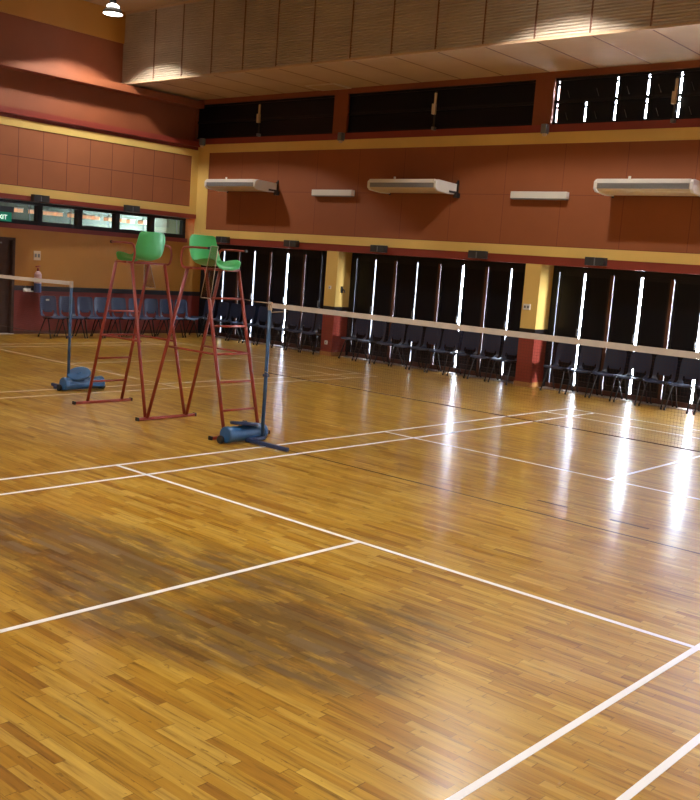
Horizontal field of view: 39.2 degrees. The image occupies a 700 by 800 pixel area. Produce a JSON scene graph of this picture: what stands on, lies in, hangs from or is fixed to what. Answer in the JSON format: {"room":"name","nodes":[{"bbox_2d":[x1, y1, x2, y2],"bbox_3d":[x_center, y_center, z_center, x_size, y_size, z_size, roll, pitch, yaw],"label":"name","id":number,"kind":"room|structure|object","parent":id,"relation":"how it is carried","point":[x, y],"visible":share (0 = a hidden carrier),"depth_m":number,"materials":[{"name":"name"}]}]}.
{"room":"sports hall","nodes":[
{"label":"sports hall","id":0,"kind":"room"},
{"bbox_2d":[0,202,179,233],"bbox_3d":[-7.825,-4.202,22.428,2.500,2.100,11.100,11,10,40],"label":"wall","id":1,"kind":"structure","parent":0,"point":[161,225],"depth_m":25.53,"materials":[{"name":"glass"}]},
{"bbox_2d":[14,207,23,212],"bbox_3d":[-7.581,-4.698,22.445,0.220,0.800,0.170,11,10,40],"label":"lamp","id":2,"kind":"object","parent":1,"relation":"hanging from","point":[16,209],"visible":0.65,"depth_m":22.42,"materials":[{"name":"brown"}]},
{"bbox_2d":[43,207,53,214],"bbox_3d":[-7.070,-4.741,23.027,0.220,0.800,0.170,11,10,40],"label":"lamp","id":3,"kind":"object","parent":1,"relation":"hanging from","point":[45,212],"visible":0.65,"depth_m":23.01,"materials":[{"name":"brown"}]},
{"bbox_2d":[53,211,63,215],"bbox_3d":[-6.900,-4.755,23.221,0.220,0.800,0.170,11,10,40],"label":"lamp","id":4,"kind":"object","parent":1,"relation":"hanging from","point":[55,213],"visible":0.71,"depth_m":23.20,"materials":[{"name":"brown"}]},
{"bbox_2d":[67,209,73,217],"bbox_3d":[-6.640,-4.776,23.517,0.220,0.800,0.170,11,10,40],"label":"lamp","id":5,"kind":"object","parent":1,"relation":"hanging from","point":[71,215],"visible":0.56,"depth_m":23.49,"materials":[{"name":"brown"}]},
{"bbox_2d":[82,214,91,218],"bbox_3d":[-6.389,-4.797,23.804,0.220,0.800,0.170,11,10,40],"label":"lamp","id":6,"kind":"object","parent":1,"relation":"hanging from","point":[85,216],"visible":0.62,"depth_m":23.78,"materials":[{"name":"brown"}]},
{"bbox_2d":[91,215,100,219],"bbox_3d":[-6.219,-4.812,23.998,0.220,0.800,0.170,11,10,40],"label":"lamp","id":7,"kind":"object","parent":1,"relation":"hanging from","point":[93,217],"visible":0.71,"depth_m":23.97,"materials":[{"name":"brown"}]},
{"bbox_2d":[103,216,111,220],"bbox_3d":[-5.958,-4.833,24.295,0.220,0.800,0.170,11,10,40],"label":"lamp","id":8,"kind":"object","parent":1,"relation":"hanging from","point":[106,218],"visible":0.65,"depth_m":24.27,"materials":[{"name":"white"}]},
{"bbox_2d":[120,214,126,222],"bbox_3d":[-5.708,-4.854,24.581,0.220,0.800,0.170,11,10,40],"label":"lamp","id":9,"kind":"object","parent":1,"relation":"hanging from","point":[123,220],"visible":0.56,"depth_m":24.56,"materials":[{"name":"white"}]},
{"bbox_2d":[126,219,134,222],"bbox_3d":[-5.537,-4.868,24.775,0.220,0.800,0.170,11,10,40],"label":"lamp","id":10,"kind":"object","parent":1,"relation":"hanging from","point":[127,220],"visible":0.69,"depth_m":24.75,"materials":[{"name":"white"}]},
{"bbox_2d":[137,220,146,224],"bbox_3d":[-5.276,-4.890,25.073,0.220,0.800,0.170,11,10,40],"label":"lamp","id":11,"kind":"object","parent":1,"relation":"hanging from","point":[139,221],"visible":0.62,"depth_m":25.06,"materials":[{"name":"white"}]},
{"bbox_2d":[0,0,204,333],"bbox_3d":[-10.775,-4.719,16.526,0.560,7.300,22.210,11,10,40],"label":"wall","id":12,"kind":"structure","parent":0,"point":[72,133],"depth_m":21.96,"materials":[{"name":"red paint"}]},
{"bbox_2d":[0,237,15,333],"bbox_3d":[-7.734,-2.437,20.793,0.260,2.070,1.270,11,10,40],"label":"door","id":13,"kind":"structure","parent":12,"relation":"in","point":[7,244],"depth_m":21.15,"materials":[{"name":"brown wood"}]},
{"bbox_2d":[33,251,40,259],"bbox_3d":[-6.857,-3.166,21.523,0.020,0.200,0.170,11,10,40],"label":"light switch","id":14,"kind":"object","parent":12,"relation":"attached to","point":[37,254],"visible":1,"depth_m":21.52,"materials":[{"name":"beige plastic"}]},
{"bbox_2d":[34,265,41,292],"bbox_3d":[-6.848,-2.655,21.525,0.178,0.593,0.156,11,10,40],"label":"canister","id":15,"kind":"object","parent":12,"relation":"attached to","point":[37,274],"visible":0.94,"depth_m":21.47,"materials":[{"name":"blue"}]},
{"bbox_2d":[31,194,49,202],"bbox_3d":[-6.629,-4.311,21.012,0.130,0.145,0.380,11,10,40],"label":"wall speaker","id":16,"kind":"object","parent":12,"relation":"attached to","point":[36,198],"visible":1,"depth_m":20.95,"materials":[{"name":"grey plastic"}]},
{"bbox_2d":[0,198,188,237],"bbox_3d":[-6.635,-4.082,21.660,0.190,0.505,7.700,11,10,40],"label":"window","id":17,"kind":"structure","parent":12,"relation":"in","point":[38,206],"depth_m":22.33,"materials":[{"name":"black"}]},
{"bbox_2d":[0,206,13,221],"bbox_3d":[-7.364,-3.925,20.626,0.200,0.310,0.550,11,10,40],"label":"exit sign","id":18,"kind":"object","parent":17,"relation":"attached to","point":[6,212],"visible":1,"depth_m":20.66,"materials":[{"name":"green plastic"}]},
{"bbox_2d":[123,205,139,212],"bbox_3d":[-5.069,-4.441,22.791,0.130,0.145,0.380,11,10,40],"label":"wall speaker","id":19,"kind":"object","parent":12,"relation":"attached to","point":[129,208],"visible":1,"depth_m":22.72,"materials":[{"name":"grey plastic"}]},
{"bbox_2d":[84,0,189,11],"bbox_3d":[-1.486,-6.606,8.002,24.950,0.126,22.250,11,10,40],"label":"ceiling","id":20,"kind":"structure","parent":0,"point":[124,5],"depth_m":21.40,"materials":[{"name":"beige"}]},
{"bbox_2d":[102,0,122,16],"bbox_3d":[-4.931,-8.280,20.459,0.430,0.482,0.430,11,10,40],"label":"lamp","id":21,"kind":"object","parent":20,"relation":"hanging from","point":[112,9],"visible":1,"depth_m":20.39,"materials":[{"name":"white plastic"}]},
{"bbox_2d":[319,251,351,355],"bbox_3d":[-0.266,-2.139,21.804,0.354,2.300,0.612,11,10,40],"label":"wall column","id":22,"kind":"structure","parent":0,"point":[338,264],"depth_m":21.61,"materials":[{"name":"yellow paint"}]},
{"bbox_2d":[0,333,699,799],"bbox_3d":[-2.027,0.711,9.092,25.050,0.122,22.370,11,10,40],"label":"floor","id":23,"kind":"structure","parent":0,"point":[410,599],"depth_m":6.31,"materials":[{"name":"brown wood"}]},
{"bbox_2d":[38,296,67,338],"bbox_3d":[-6.395,-1.785,21.151,0.518,0.881,0.433,11,10,40],"label":"chair","id":24,"kind":"object","parent":23,"relation":"on","point":[45,303],"visible":0.88,"depth_m":21.22,"materials":[{"name":"blue plastic"}]},
{"bbox_2d":[56,296,85,338],"bbox_3d":[-6.091,-1.809,21.489,0.518,0.881,0.433,11,10,40],"label":"chair","id":25,"kind":"object","parent":23,"relation":"on","point":[62,298],"visible":0.73,"depth_m":21.56,"materials":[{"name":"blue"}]},
{"bbox_2d":[51,281,105,390],"bbox_3d":[-3.784,-0.896,13.779,0.753,1.520,0.492,2,8,-16],"label":"net post","id":26,"kind":"object","parent":23,"relation":"on","point":[77,377],"visible":0.98,"depth_m":13.73,"materials":[{"name":"blue metal"}]},
{"bbox_2d":[0,274,69,336],"bbox_3d":[-6.185,-1.691,15.639,6.061,0.799,0.024,11,10,40],"label":"net","id":27,"kind":"object","parent":26,"relation":"attached to","point":[1,276],"visible":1,"depth_m":14.26,"materials":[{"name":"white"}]},
{"bbox_2d":[75,297,103,338],"bbox_3d":[-5.784,-1.833,21.824,0.518,0.881,0.433,11,11,42],"label":"chair","id":28,"kind":"object","parent":23,"relation":"on","point":[84,304],"visible":0.94,"depth_m":21.92,"materials":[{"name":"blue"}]},
{"bbox_2d":[92,297,119,337],"bbox_3d":[-5.503,-1.861,22.181,0.518,0.881,0.433,11,10,39],"label":"chair","id":29,"kind":"object","parent":23,"relation":"on","point":[99,302],"visible":0.77,"depth_m":22.25,"materials":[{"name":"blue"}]},
{"bbox_2d":[110,298,136,337],"bbox_3d":[-5.196,-1.885,22.517,0.518,0.881,0.433,11,10,41],"label":"chair","id":30,"kind":"object","parent":23,"relation":"on","point":[116,303],"visible":0.76,"depth_m":22.60,"materials":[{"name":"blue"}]},
{"bbox_2d":[126,298,153,336],"bbox_3d":[-4.874,-1.906,22.839,0.518,0.881,0.433,11,10,40],"label":"chair","id":31,"kind":"object","parent":23,"relation":"on","point":[130,301],"visible":0.64,"depth_m":22.89,"materials":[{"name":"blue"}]},
{"bbox_2d":[142,299,168,336],"bbox_3d":[-4.580,-1.931,23.185,0.518,0.881,0.433,11,10,40],"label":"chair","id":32,"kind":"object","parent":23,"relation":"on","point":[150,305],"visible":0.91,"depth_m":23.27,"materials":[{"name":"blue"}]},
{"bbox_2d":[157,299,183,337],"bbox_3d":[-4.286,-1.958,23.532,0.518,0.881,0.433,11,10,41],"label":"chair","id":33,"kind":"object","parent":23,"relation":"on","point":[163,304],"visible":0.56,"depth_m":23.59,"materials":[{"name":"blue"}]},
{"bbox_2d":[174,299,198,337],"bbox_3d":[-3.986,-1.983,23.873,0.518,0.881,0.433,11,10,39],"label":"chair","id":34,"kind":"object","parent":23,"relation":"on","point":[182,308],"visible":0.82,"depth_m":23.99,"materials":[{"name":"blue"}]},
{"bbox_2d":[189,300,215,336],"bbox_3d":[-3.673,-2.047,24.505,0.433,0.881,0.518,11,10,41],"label":"chair","id":35,"kind":"object","parent":23,"relation":"on","point":[206,309],"visible":0.56,"depth_m":24.57,"materials":[{"name":"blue plastic"}]},
{"bbox_2d":[202,302,228,337],"bbox_3d":[-3.302,-1.976,24.192,0.433,0.881,0.518,12,11,43],"label":"chair","id":36,"kind":"object","parent":23,"relation":"on","point":[223,307],"visible":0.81,"depth_m":24.32,"materials":[{"name":"black"}]},
{"bbox_2d":[215,303,241,340],"bbox_3d":[-2.948,-1.908,23.891,0.433,0.881,0.518,11,10,41],"label":"chair","id":37,"kind":"object","parent":23,"relation":"on","point":[235,311],"visible":0.91,"depth_m":24.00,"materials":[{"name":"black"}]},
{"bbox_2d":[227,305,255,342],"bbox_3d":[-2.585,-1.835,23.554,0.433,0.881,0.518,12,11,43],"label":"chair","id":38,"kind":"object","parent":23,"relation":"on","point":[249,309],"visible":0.72,"depth_m":23.62,"materials":[{"name":"black"}]},
{"bbox_2d":[217,302,288,451],"bbox_3d":[-0.912,-0.284,10.743,0.846,1.560,0.630,7,8,17],"label":"net post","id":39,"kind":"object","parent":23,"relation":"on","point":[251,432],"visible":1,"depth_m":10.81,"materials":[{"name":"blue metal"}]},
{"bbox_2d":[265,303,699,451],"bbox_3d":[1.519,-0.214,8.725,6.511,0.776,0.024,11,10,40],"label":"net","id":40,"kind":"object","parent":39,"relation":"attached to","point":[636,348],"visible":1,"depth_m":8.89,"materials":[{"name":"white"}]},
{"bbox_2d":[242,306,267,344],"bbox_3d":[-2.211,-1.766,23.261,0.433,0.881,0.518,11,10,41],"label":"chair","id":41,"kind":"object","parent":23,"relation":"on","point":[263,311],"visible":0.74,"depth_m":23.39,"materials":[{"name":"black"}]},
{"bbox_2d":[256,308,284,346],"bbox_3d":[-1.840,-1.694,22.933,0.433,0.881,0.518,11,10,40],"label":"chair","id":42,"kind":"object","parent":23,"relation":"on","point":[278,313],"visible":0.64,"depth_m":23.02,"materials":[{"name":"black plastic"}]},
{"bbox_2d":[271,310,299,349],"bbox_3d":[-1.466,-1.621,22.610,0.433,0.881,0.518,11,10,40],"label":"chair","id":43,"kind":"object","parent":23,"relation":"on","point":[293,322],"visible":0.84,"depth_m":22.71,"materials":[{"name":"black plastic"}]},
{"bbox_2d":[285,312,314,351],"bbox_3d":[-1.114,-1.551,22.290,0.433,0.881,0.518,11,10,40],"label":"chair","id":44,"kind":"object","parent":23,"relation":"on","point":[308,315],"visible":0.88,"depth_m":22.39,"materials":[{"name":"black plastic"}]},
{"bbox_2d":[300,314,322,354],"bbox_3d":[-0.776,-1.486,22.001,0.433,0.881,0.518,11,10,40],"label":"chair","id":45,"kind":"object","parent":23,"relation":"on","point":[318,323],"visible":0.53,"depth_m":22.17,"materials":[{"name":"black plastic"}]},
{"bbox_2d":[338,318,369,360],"bbox_3d":[0.100,-1.321,21.273,0.433,0.881,0.518,11,11,42],"label":"chair","id":46,"kind":"object","parent":23,"relation":"on","point":[359,322],"visible":0.83,"depth_m":21.36,"materials":[{"name":"black plastic"}]},
{"bbox_2d":[355,320,386,363],"bbox_3d":[0.457,-1.245,20.916,0.433,0.881,0.518,11,10,41],"label":"chair","id":47,"kind":"object","parent":23,"relation":"on","point":[375,324],"visible":0.85,"depth_m":21.01,"materials":[{"name":"black plastic"}]},
{"bbox_2d":[373,322,405,365],"bbox_3d":[0.844,-1.177,20.637,0.433,0.881,0.518,11,10,40],"label":"chair","id":48,"kind":"object","parent":23,"relation":"on","point":[400,329],"visible":0.84,"depth_m":20.74,"materials":[{"name":"black plastic"}]},
{"bbox_2d":[390,325,422,368],"bbox_3d":[1.185,-1.108,20.320,0.433,0.881,0.518,11,10,41],"label":"chair","id":49,"kind":"object","parent":23,"relation":"on","point":[415,329],"visible":0.86,"depth_m":20.42,"materials":[{"name":"black plastic"}]},
{"bbox_2d":[408,327,440,371],"bbox_3d":[1.541,-1.039,20.006,0.432,0.881,0.518,11,10,41],"label":"chair","id":50,"kind":"object","parent":23,"relation":"on","point":[431,333],"visible":0.86,"depth_m":20.11,"materials":[{"name":"black plastic"}]},
{"bbox_2d":[426,329,459,374],"bbox_3d":[1.880,-0.972,19.703,0.433,0.881,0.518,11,10,40],"label":"chair","id":51,"kind":"object","parent":23,"relation":"on","point":[447,332],"visible":0.91,"depth_m":19.80,"materials":[{"name":"black plastic"}]},
{"bbox_2d":[446,331,479,377],"bbox_3d":[2.255,-0.901,19.395,0.433,0.881,0.518,11,10,39],"label":"chair","id":52,"kind":"object","parent":23,"relation":"on","point":[473,339],"visible":0.87,"depth_m":19.50,"materials":[{"name":"black plastic"}]},
{"bbox_2d":[466,334,500,381],"bbox_3d":[2.618,-0.832,19.088,0.432,0.881,0.518,11,10,39],"label":"chair","id":53,"kind":"object","parent":23,"relation":"on","point":[493,337],"visible":0.92,"depth_m":19.19,"materials":[{"name":"black plastic"}]},
{"bbox_2d":[487,336,518,384],"bbox_3d":[2.983,-0.763,18.784,0.433,0.881,0.518,11,10,39],"label":"chair","id":54,"kind":"object","parent":23,"relation":"on","point":[511,346],"visible":0.8,"depth_m":18.92,"materials":[{"name":"black plastic"}]},
{"bbox_2d":[540,343,576,393],"bbox_3d":[3.838,-0.596,18.034,0.433,0.881,0.518,11,10,41],"label":"chair","id":55,"kind":"object","parent":23,"relation":"on","point":[562,346],"visible":0.85,"depth_m":18.13,"materials":[{"name":"black plastic"}]},
{"bbox_2d":[564,346,601,396],"bbox_3d":[4.219,-0.524,17.718,0.433,0.881,0.518,11,10,39],"label":"chair","id":56,"kind":"object","parent":23,"relation":"on","point":[597,357],"visible":0.92,"depth_m":17.82,"materials":[{"name":"black plastic"}]},
{"bbox_2d":[588,349,626,400],"bbox_3d":[4.580,-0.455,17.409,0.433,0.881,0.518,11,10,40],"label":"chair","id":57,"kind":"object","parent":23,"relation":"on","point":[610,362],"visible":0.87,"depth_m":17.50,"materials":[{"name":"black plastic"}]},
{"bbox_2d":[613,352,651,405],"bbox_3d":[4.934,-0.385,17.092,0.433,0.881,0.518,11,10,41],"label":"chair","id":58,"kind":"object","parent":23,"relation":"on","point":[642,356],"visible":0.91,"depth_m":17.19,"materials":[{"name":"black plastic"}]},
{"bbox_2d":[638,355,677,409],"bbox_3d":[5.282,-0.318,16.799,0.433,0.881,0.518,11,10,40],"label":"chair","id":59,"kind":"object","parent":23,"relation":"on","point":[665,360],"visible":0.84,"depth_m":16.90,"materials":[{"name":"black plastic"}]},
{"bbox_2d":[663,358,699,413],"bbox_3d":[5.616,-0.249,16.475,0.433,0.881,0.518,11,11,42],"label":"chair","id":60,"kind":"object","parent":23,"relation":"on","point":[693,367],"visible":0.95,"depth_m":16.59,"materials":[{"name":"black plastic"}]},
{"bbox_2d":[693,386,699,414],"bbox_3d":[6.002,-0.179,16.179,0.433,0.881,0.518,11,10,39],"label":"chair","id":61,"kind":"object","parent":23,"relation":"on","point":[698,386],"visible":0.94,"depth_m":16.18,"materials":[{"name":"black"}]},
{"bbox_2d":[122,0,699,84],"bbox_3d":[4.041,-6.234,14.492,24.550,1.582,0.090,11,10,40],"label":"wall","id":62,"kind":"structure","parent":0,"point":[192,38],"depth_m":18.06,"materials":[{"name":"brown wood"}]},
{"bbox_2d":[129,25,699,99],"bbox_3d":[4.700,-5.547,15.409,24.550,0.053,2.140,11,10,40],"label":"ceiling","id":63,"kind":"structure","parent":0,"point":[677,44],"depth_m":17.67,"materials":[{"name":"brown"}]},
{"bbox_2d":[305,83,350,90],"bbox_3d":[-0.468,-6.644,20.846,0.840,0.026,0.560,11,10,40],"label":"ceiling hatch","id":64,"kind":"object","parent":63,"relation":"attached to","point":[326,86],"visible":1,"depth_m":20.77,"materials":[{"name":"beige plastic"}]},
{"bbox_2d":[193,60,699,274],"bbox_3d":[5.450,-3.544,16.727,24.950,7.300,0.675,11,10,40],"label":"wall","id":65,"kind":"structure","parent":0,"point":[635,233],"depth_m":18.87,"materials":[{"name":"red paint"}]},
{"bbox_2d":[199,138,205,147],"bbox_3d":[-3.601,-6.265,23.945,0.120,0.220,0.135,11,10,40],"label":"wall sensor","id":66,"kind":"object","parent":65,"relation":"attached to","point":[202,142],"visible":1,"depth_m":23.91,"materials":[{"name":"grey plastic"}]},
{"bbox_2d":[216,236,229,242],"bbox_3d":[-3.059,-3.864,23.649,0.380,0.145,0.130,11,10,40],"label":"wall speaker","id":67,"kind":"object","parent":65,"relation":"attached to","point":[221,239],"visible":0.95,"depth_m":23.56,"materials":[{"name":"grey plastic"}]},
{"bbox_2d":[204,177,279,195],"bbox_3d":[-2.509,-4.947,22.682,1.780,0.350,0.738,11,10,40],"label":"air conditioner","id":68,"kind":"object","parent":65,"relation":"attached to","point":[222,185],"visible":1,"depth_m":22.34,"materials":[{"name":"beige plastic"}]},
{"bbox_2d":[206,182,252,185],"bbox_3d":[-2.761,-4.929,22.426,1.580,0.088,0.020,11,10,40],"label":"grille","id":69,"kind":"object","parent":68,"relation":"attached to","point":[207,183],"depth_m":22.41,"materials":[{"name":"grey plastic"}]},
{"bbox_2d":[256,103,260,136],"bbox_3d":[-2.097,-6.459,22.635,0.080,0.740,0.100,11,10,40],"label":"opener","id":70,"kind":"object","parent":65,"relation":"attached to","point":[258,117],"visible":1,"depth_m":22.60,"materials":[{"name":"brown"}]},
{"bbox_2d":[200,244,326,352],"bbox_3d":[-2.005,-2.492,23.430,4.480,2.300,0.380,11,10,40],"label":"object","id":71,"kind":"structure","parent":65,"relation":"in","point":[264,270],"depth_m":23.38,"materials":[{"name":"black"}]},
{"bbox_2d":[197,95,334,138],"bbox_3d":[-2.011,-6.511,22.769,4.660,0.820,0.100,11,10,40],"label":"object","id":72,"kind":"structure","parent":65,"relation":"in","point":[306,115],"depth_m":22.59,"materials":[{"name":"black glass"}]},
{"bbox_2d":[283,240,298,246],"bbox_3d":[-1.321,-3.527,22.149,0.380,0.145,0.130,11,10,40],"label":"wall speaker","id":73,"kind":"object","parent":65,"relation":"attached to","point":[287,243],"visible":1,"depth_m":22.06,"materials":[{"name":"grey plastic"}]},
{"bbox_2d":[311,190,354,196],"bbox_3d":[-0.366,-4.472,21.242,1.170,0.141,0.130,11,10,40],"label":"box","id":74,"kind":"object","parent":65,"relation":"attached to","point":[319,193],"visible":1,"depth_m":21.15,"materials":[{"name":"white plastic"}]},
{"bbox_2d":[337,132,344,142],"bbox_3d":[-0.192,-5.606,21.004,0.120,0.220,0.135,11,10,40],"label":"wall sensor","id":75,"kind":"object","parent":65,"relation":"attached to","point":[341,136],"visible":1,"depth_m":20.96,"materials":[{"name":"grey plastic"}]},
{"bbox_2d":[198,253,557,386],"bbox_3d":[5.400,-1.086,17.220,24.570,2.300,0.130,11,10,40],"label":"door frame","id":76,"kind":"structure","parent":65,"relation":"attached to","point":[202,301],"depth_m":21.76,"materials":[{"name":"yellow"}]},
{"bbox_2d":[370,245,387,252],"bbox_3d":[0.604,-3.155,20.488,0.380,0.145,0.130,11,10,40],"label":"wall speaker","id":77,"kind":"object","parent":65,"relation":"attached to","point":[373,248],"visible":1,"depth_m":20.41,"materials":[{"name":"grey plastic"}]},
{"bbox_2d":[367,177,459,197],"bbox_3d":[1.244,-4.221,19.444,1.780,0.350,0.738,11,10,40],"label":"air conditioner","id":78,"kind":"object","parent":65,"relation":"attached to","point":[387,186],"visible":1,"depth_m":19.12,"materials":[{"name":"beige plastic"}]},
{"bbox_2d":[370,183,433,186],"bbox_3d":[0.993,-4.204,19.188,1.580,0.088,0.020,11,10,40],"label":"grille","id":79,"kind":"object","parent":78,"relation":"attached to","point":[371,184],"depth_m":19.17,"materials":[{"name":"grey plastic"}]},
{"bbox_2d":[340,253,525,383],"bbox_3d":[1.719,-1.773,20.218,4.620,2.300,0.380,11,10,40],"label":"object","id":80,"kind":"structure","parent":65,"relation":"in","point":[408,287],"depth_m":20.22,"materials":[{"name":"black"}]},
{"bbox_2d":[431,91,436,129],"bbox_3d":[1.670,-5.710,19.387,0.080,0.740,0.100,11,10,40],"label":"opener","id":81,"kind":"object","parent":65,"relation":"attached to","point":[434,106],"visible":1,"depth_m":19.35,"materials":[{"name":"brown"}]},
{"bbox_2d":[347,80,535,132],"bbox_3d":[1.723,-5.789,19.547,4.630,0.820,0.100,11,10,40],"label":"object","id":82,"kind":"structure","parent":65,"relation":"in","point":[505,103],"depth_m":19.36,"materials":[{"name":"black"}]},
{"bbox_2d":[468,250,487,258],"bbox_3d":[2.462,-2.796,18.885,0.380,0.145,0.130,11,10,40],"label":"wall speaker","id":83,"kind":"object","parent":65,"relation":"attached to","point":[471,253],"visible":1,"depth_m":18.81,"materials":[{"name":"grey plastic"}]},
{"bbox_2d":[510,191,568,199],"bbox_3d":[3.462,-3.732,17.939,1.170,0.141,0.130,11,10,40],"label":"box","id":84,"kind":"object","parent":65,"relation":"attached to","point":[520,195],"visible":1,"depth_m":17.88,"materials":[{"name":"white plastic"}]},
{"bbox_2d":[540,124,548,135],"bbox_3d":[3.531,-4.886,17.791,0.120,0.220,0.135,11,10,40],"label":"wall sensor","id":85,"kind":"object","parent":65,"relation":"attached to","point":[544,127],"visible":1,"depth_m":17.75,"materials":[{"name":"grey plastic"}]},
{"bbox_2d":[584,257,607,265],"bbox_3d":[4.327,-2.436,17.276,0.380,0.145,0.130,11,10,40],"label":"wall speaker","id":86,"kind":"object","parent":65,"relation":"attached to","point":[593,261],"visible":1,"depth_m":17.21,"materials":[{"name":"grey plastic"}]},
{"bbox_2d":[538,266,699,412],"bbox_3d":[5.442,-1.053,17.005,4.520,2.300,0.380,11,10,40],"label":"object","id":87,"kind":"structure","parent":65,"relation":"in","point":[669,317],"depth_m":17.55,"materials":[{"name":"black"}]},
{"bbox_2d":[552,68,699,123],"bbox_3d":[5.464,-5.065,16.310,4.670,0.820,0.115,11,10,40],"label":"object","id":88,"kind":"structure","parent":65,"relation":"in","point":[599,92],"depth_m":16.88,"materials":[{"name":"black"}]},
{"bbox_2d":[593,176,699,197],"bbox_3d":[4.990,-3.497,16.212,1.780,0.350,0.738,11,10,40],"label":"air conditioner","id":89,"kind":"object","parent":65,"relation":"attached to","point":[606,187],"visible":1,"depth_m":15.97,"materials":[{"name":"beige plastic"}]},
{"bbox_2d":[597,183,688,188],"bbox_3d":[4.739,-3.479,15.956,1.580,0.088,0.020,11,10,40],"label":"grille","id":90,"kind":"object","parent":89,"relation":"attached to","point":[599,185],"depth_m":15.94,"materials":[{"name":"grey plastic"}]},
{"bbox_2d":[670,76,678,122],"bbox_3d":[5.360,-4.957,16.206,0.080,0.740,0.100,11,10,40],"label":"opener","id":91,"kind":"object","parent":65,"relation":"attached to","point":[674,93],"visible":1,"depth_m":16.17,"materials":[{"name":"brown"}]},
{"bbox_2d":[513,263,553,387],"bbox_3d":[3.510,-1.409,18.546,0.354,2.300,0.612,11,10,40],"label":"wall column","id":92,"kind":"structure","parent":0,"point":[538,279],"depth_m":18.34,"materials":[{"name":"yellow paint"}]},
{"bbox_2d":[523,304,530,309],"bbox_3d":[3.293,-1.736,18.307,0.150,0.110,0.020,11,10,40],"label":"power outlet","id":93,"kind":"object","parent":92,"relation":"attached to","point":[525,306],"visible":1,"depth_m":18.30,"materials":[{"name":"white plastic"}]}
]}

